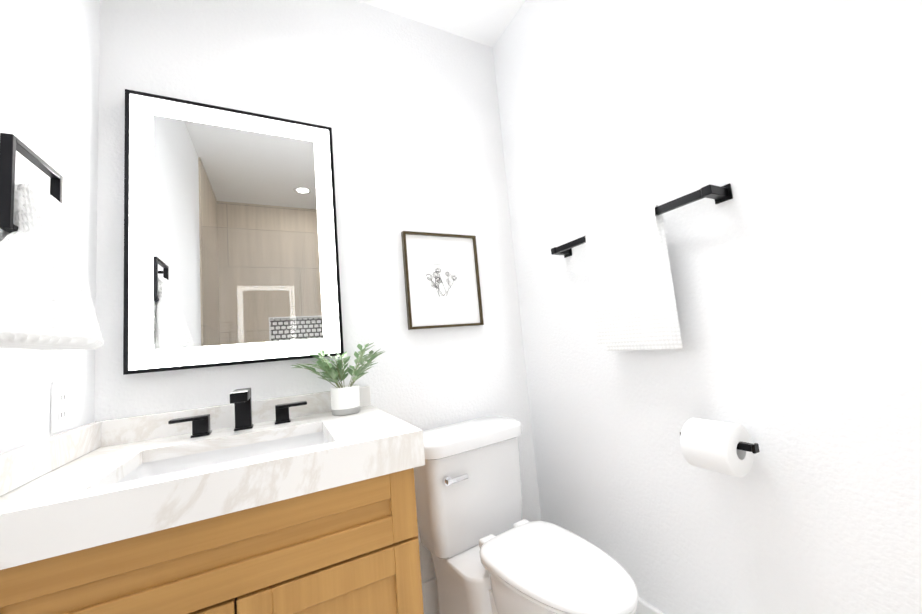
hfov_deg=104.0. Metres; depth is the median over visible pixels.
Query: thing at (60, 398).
electrical outlet plate
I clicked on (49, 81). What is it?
wall
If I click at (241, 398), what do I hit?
faucet
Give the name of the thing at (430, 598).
baseboard
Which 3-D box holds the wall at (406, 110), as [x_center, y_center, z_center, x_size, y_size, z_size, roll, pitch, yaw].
[-0.417,-0.049,1.436,1.704,2.550,0.100,-2,-6,-27]
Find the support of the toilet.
on the floor
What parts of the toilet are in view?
lever, tank lid, tank, seat lid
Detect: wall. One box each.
[0,0,99,453]
[94,0,540,581]
[493,0,921,613]
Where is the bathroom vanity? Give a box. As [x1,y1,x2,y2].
[0,386,424,613]
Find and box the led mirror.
[123,89,343,374]
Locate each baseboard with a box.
[422,577,438,613]
[635,597,663,613]
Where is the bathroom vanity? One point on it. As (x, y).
(243, 503)
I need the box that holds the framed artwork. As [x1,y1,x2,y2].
[401,231,483,329]
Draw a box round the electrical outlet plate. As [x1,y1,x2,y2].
[50,380,69,432]
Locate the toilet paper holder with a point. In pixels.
(732, 449)
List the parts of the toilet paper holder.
holder arm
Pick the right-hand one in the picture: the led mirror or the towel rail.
the towel rail
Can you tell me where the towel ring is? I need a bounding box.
[0,133,103,349]
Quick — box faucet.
[168,387,307,437]
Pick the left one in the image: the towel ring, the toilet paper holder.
the towel ring
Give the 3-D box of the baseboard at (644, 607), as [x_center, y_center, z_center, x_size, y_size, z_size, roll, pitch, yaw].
[0.734,0.998,0.894,0.020,0.168,1.630,-2,-6,-27]
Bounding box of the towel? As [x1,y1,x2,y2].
[585,205,682,350]
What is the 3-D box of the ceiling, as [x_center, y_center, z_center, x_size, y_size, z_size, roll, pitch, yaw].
[0.054,-1.528,0.417,1.704,0.100,2.700,-2,-6,-27]
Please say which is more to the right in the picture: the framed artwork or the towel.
the towel
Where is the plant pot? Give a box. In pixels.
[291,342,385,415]
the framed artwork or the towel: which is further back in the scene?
the framed artwork
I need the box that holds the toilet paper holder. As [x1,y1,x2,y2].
[680,418,759,476]
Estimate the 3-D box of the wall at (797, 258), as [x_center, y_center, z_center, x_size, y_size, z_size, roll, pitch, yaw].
[0.903,-0.246,0.609,0.100,2.550,2.600,-2,-6,-27]
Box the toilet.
[414,416,638,613]
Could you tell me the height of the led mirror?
0.875 m
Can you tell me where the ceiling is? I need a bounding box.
[358,0,525,47]
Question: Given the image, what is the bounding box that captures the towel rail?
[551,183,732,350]

